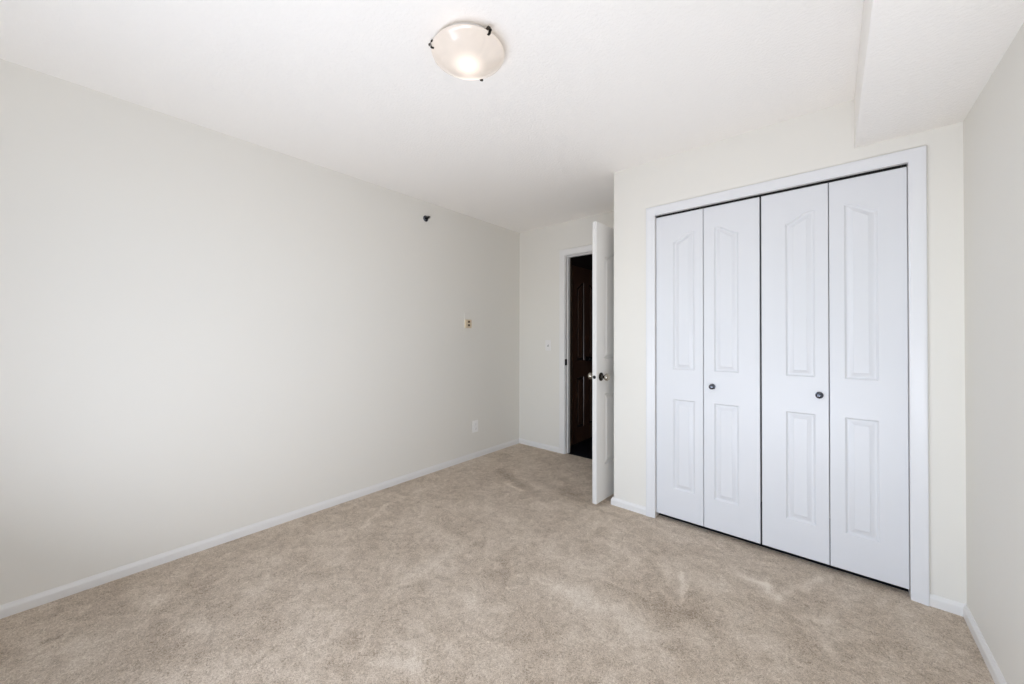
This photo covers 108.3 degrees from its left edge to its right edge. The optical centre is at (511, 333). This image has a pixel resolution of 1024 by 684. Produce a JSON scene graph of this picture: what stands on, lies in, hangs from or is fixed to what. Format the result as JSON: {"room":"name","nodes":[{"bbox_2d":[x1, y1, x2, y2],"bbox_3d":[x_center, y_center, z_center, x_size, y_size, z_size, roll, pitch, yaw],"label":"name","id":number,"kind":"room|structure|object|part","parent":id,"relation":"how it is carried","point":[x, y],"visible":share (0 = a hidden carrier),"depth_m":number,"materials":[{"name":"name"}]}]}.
{"room":"empty bedroom","nodes":[
{"label":"empty bedroom","id":0,"kind":"room"},
{"bbox_2d":[0,59,519,604],"bbox_3d":[-1.196,0.028,2.910,0.120,2.640,4.007,0,-1,41],"label":"wall","id":1,"kind":"structure","parent":0,"point":[205,333],"depth_m":2.14,"materials":[{"name":"paint"}]},
{"bbox_2d":[0,438,518,618],"bbox_3d":[-1.145,1.223,2.861,0.012,0.056,3.777,0,-1,41],"label":"baseboard","id":2,"kind":"structure","parent":1,"relation":"attached to","point":[8,609],"depth_m":2.12,"materials":[{"name":"white paint"}]},
{"bbox_2d":[423,215,430,221],"bbox_3d":[-0.752,-1.034,3.296,0.054,0.054,0.054,0,-1,41],"label":"sprinkler","id":3,"kind":"object","parent":1,"relation":"attached to","point":[425,217],"visible":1,"depth_m":3.30,"materials":[{"name":"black metal"}]},
{"bbox_2d":[464,313,471,327],"bbox_3d":[-0.437,-0.133,3.678,0.028,0.152,0.080,0,-1,41],"label":"wall control","id":4,"kind":"object","parent":1,"relation":"attached to","point":[467,322],"visible":1,"depth_m":3.67,"materials":[{"name":"paint"}]},
{"bbox_2d":[472,420,477,432],"bbox_3d":[-0.372,0.936,3.760,0.011,0.120,0.076,0,-1,41],"label":"wall outlet","id":5,"kind":"object","parent":1,"relation":"attached to","point":[475,422],"visible":1,"depth_m":3.75,"materials":[{"name":"white plastic"}]},
{"bbox_2d":[0,0,863,232],"bbox_3d":[0.065,-1.248,1.841,3.194,0.100,3.777,0,-1,41],"label":"ceiling","id":6,"kind":"structure","parent":0,"point":[583,93],"depth_m":1.73,"materials":[{"name":"white paint"}]},
{"bbox_2d":[428,21,504,80],"bbox_3d":[-0.178,-1.151,1.533,0.311,0.100,0.301,0,-1,41],"label":"ceiling lamp","id":7,"kind":"object","parent":6,"relation":"attached to","point":[465,50],"visible":1,"depth_m":1.48,"materials":[{"name":"white glass"}]},
{"bbox_2d":[854,0,1023,147],"bbox_3d":[0.893,-1.091,0.623,0.361,0.270,3.023,0,-1,41],"label":"bulkhead","id":8,"kind":"object","parent":6,"relation":"attached to","point":[923,65],"visible":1,"depth_m":1.28,"materials":[{"name":"white paint"}]},
{"bbox_2d":[0,438,994,683],"bbox_3d":[0.701,1.297,2.565,3.234,0.105,5.780,0,-1,41],"label":"floor","id":9,"kind":"structure","parent":0,"point":[502,566],"depth_m":1.67,"materials":[{"name":"beige carpet"}]},
{"bbox_2d":[519,211,613,446],"bbox_3d":[1.332,0.086,3.303,3.194,2.540,0.110,0,-1,41],"label":"wall","id":10,"kind":"structure","parent":0,"point":[540,247],"depth_m":4.09,"materials":[{"name":"paint"}]},
{"bbox_2d":[519,438,558,452],"bbox_3d":[0.291,1.235,4.109,0.558,0.056,0.012,0,-1,41],"label":"baseboard","id":11,"kind":"structure","parent":10,"relation":"attached to","point":[521,441],"depth_m":4.09,"materials":[{"name":"white paint"}]},
{"bbox_2d":[545,340,550,350],"bbox_3d":[0.390,0.123,4.031,0.072,0.116,0.017,0,-1,41],"label":"light switch","id":12,"kind":"object","parent":10,"relation":"attached to","point":[547,342],"visible":1,"depth_m":4.03,"materials":[{"name":"plastic"}]},
{"bbox_2d":[559,244,591,453],"bbox_3d":[0.910,0.185,3.654,0.972,2.156,0.128,0,-1,41],"label":"door frame","id":13,"kind":"structure","parent":10,"relation":"attached to","point":[562,253],"depth_m":3.91,"materials":[{"name":"white paint"}]},
{"bbox_2d":[588,221,613,503],"bbox_3d":[0.901,0.207,2.996,0.169,2.040,0.905,0,-1,44],"label":"door","id":14,"kind":"structure","parent":10,"relation":"in","point":[602,374],"depth_m":2.72,"materials":[{"name":"paint"}]},
{"bbox_3d":[0.678,0.312,2.682,0.058,0.053,0.053,0,-1,44],"label":"knob","id":15,"kind":"part","parent":14,"relation":"part of","materials":[{"name":"silver metal"}]},
{"bbox_2d":[571,254,591,445],"bbox_3d":[1.672,0.070,4.398,1.460,2.590,1.994,0,-1,41],"label":"wall","id":16,"kind":"structure","parent":0,"point":[585,261],"depth_m":4.33,"materials":[{"name":"paint"}]},
{"bbox_2d":[572,265,591,444],"bbox_3d":[0.898,0.237,4.405,0.106,2.030,0.650,0,-1,41],"label":"door","id":17,"kind":"structure","parent":16,"relation":"in","point":[580,368],"depth_m":4.33,"materials":[{"name":"black wood"}]},
{"bbox_2d":[614,99,966,603],"bbox_3d":[1.625,0.080,2.473,1.666,2.540,0.764,0,-1,41],"label":"wall","id":18,"kind":"structure","parent":0,"point":[823,138],"depth_m":1.96,"materials":[{"name":"paint"}]},
{"bbox_2d":[611,496,645,514],"bbox_3d":[1.078,1.228,2.926,0.262,0.056,0.776,0,-1,41],"label":"baseboard","id":19,"kind":"structure","parent":18,"relation":"attached to","point":[617,502],"depth_m":2.63,"materials":[{"name":"white paint"}]},
{"bbox_2d":[656,197,760,543],"bbox_3d":[1.212,0.208,2.340,0.594,2.012,0.064,0,-1,41],"label":"door","id":20,"kind":"structure","parent":18,"relation":"in","point":[708,346],"depth_m":2.32,"materials":[{"name":"white paint"}]},
{"bbox_2d":[646,145,929,605],"bbox_3d":[1.455,0.191,2.169,1.305,2.123,0.118,0,-1,41],"label":"door frame","id":21,"kind":"structure","parent":18,"relation":"attached to","point":[916,158],"depth_m":1.74,"materials":[{"name":"paint"}]},
{"bbox_2d":[761,167,909,589],"bbox_3d":[1.664,0.206,1.950,0.583,2.012,0.064,0,-1,41],"label":"door","id":22,"kind":"structure","parent":18,"relation":"in","point":[862,323],"depth_m":1.92,"materials":[{"name":"white paint"}]},
{"bbox_3d":[1.627,0.325,1.960,0.035,0.035,0.032,0,-1,41],"label":"knob","id":23,"kind":"part","parent":22,"relation":"part of","materials":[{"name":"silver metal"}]},
{"bbox_2d":[930,593,965,616],"bbox_3d":[1.958,1.220,1.663,0.112,0.056,0.012,0,-1,41],"label":"baseboard","id":24,"kind":"structure","parent":18,"relation":"attached to","point":[955,607],"depth_m":1.66,"materials":[{"name":"white paint"}]},
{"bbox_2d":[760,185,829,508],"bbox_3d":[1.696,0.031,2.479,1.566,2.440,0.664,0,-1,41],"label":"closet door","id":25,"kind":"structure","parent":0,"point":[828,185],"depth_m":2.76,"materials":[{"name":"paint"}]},
{"bbox_2d":[963,23,1023,683],"bbox_3d":[1.315,0.016,0.746,0.120,2.640,4.007,0,-1,41],"label":"wall","id":26,"kind":"structure","parent":0,"point":[993,128],"depth_m":1.32,"materials":[{"name":"paint"}]},
{"bbox_2d":[963,604,1006,683],"bbox_3d":[1.016,1.208,0.494,0.012,0.056,3.013,0,-1,41],"label":"baseboard","id":27,"kind":"structure","parent":26,"relation":"attached to","point":[988,658],"depth_m":1.42,"materials":[{"name":"white paint"}]}
]}

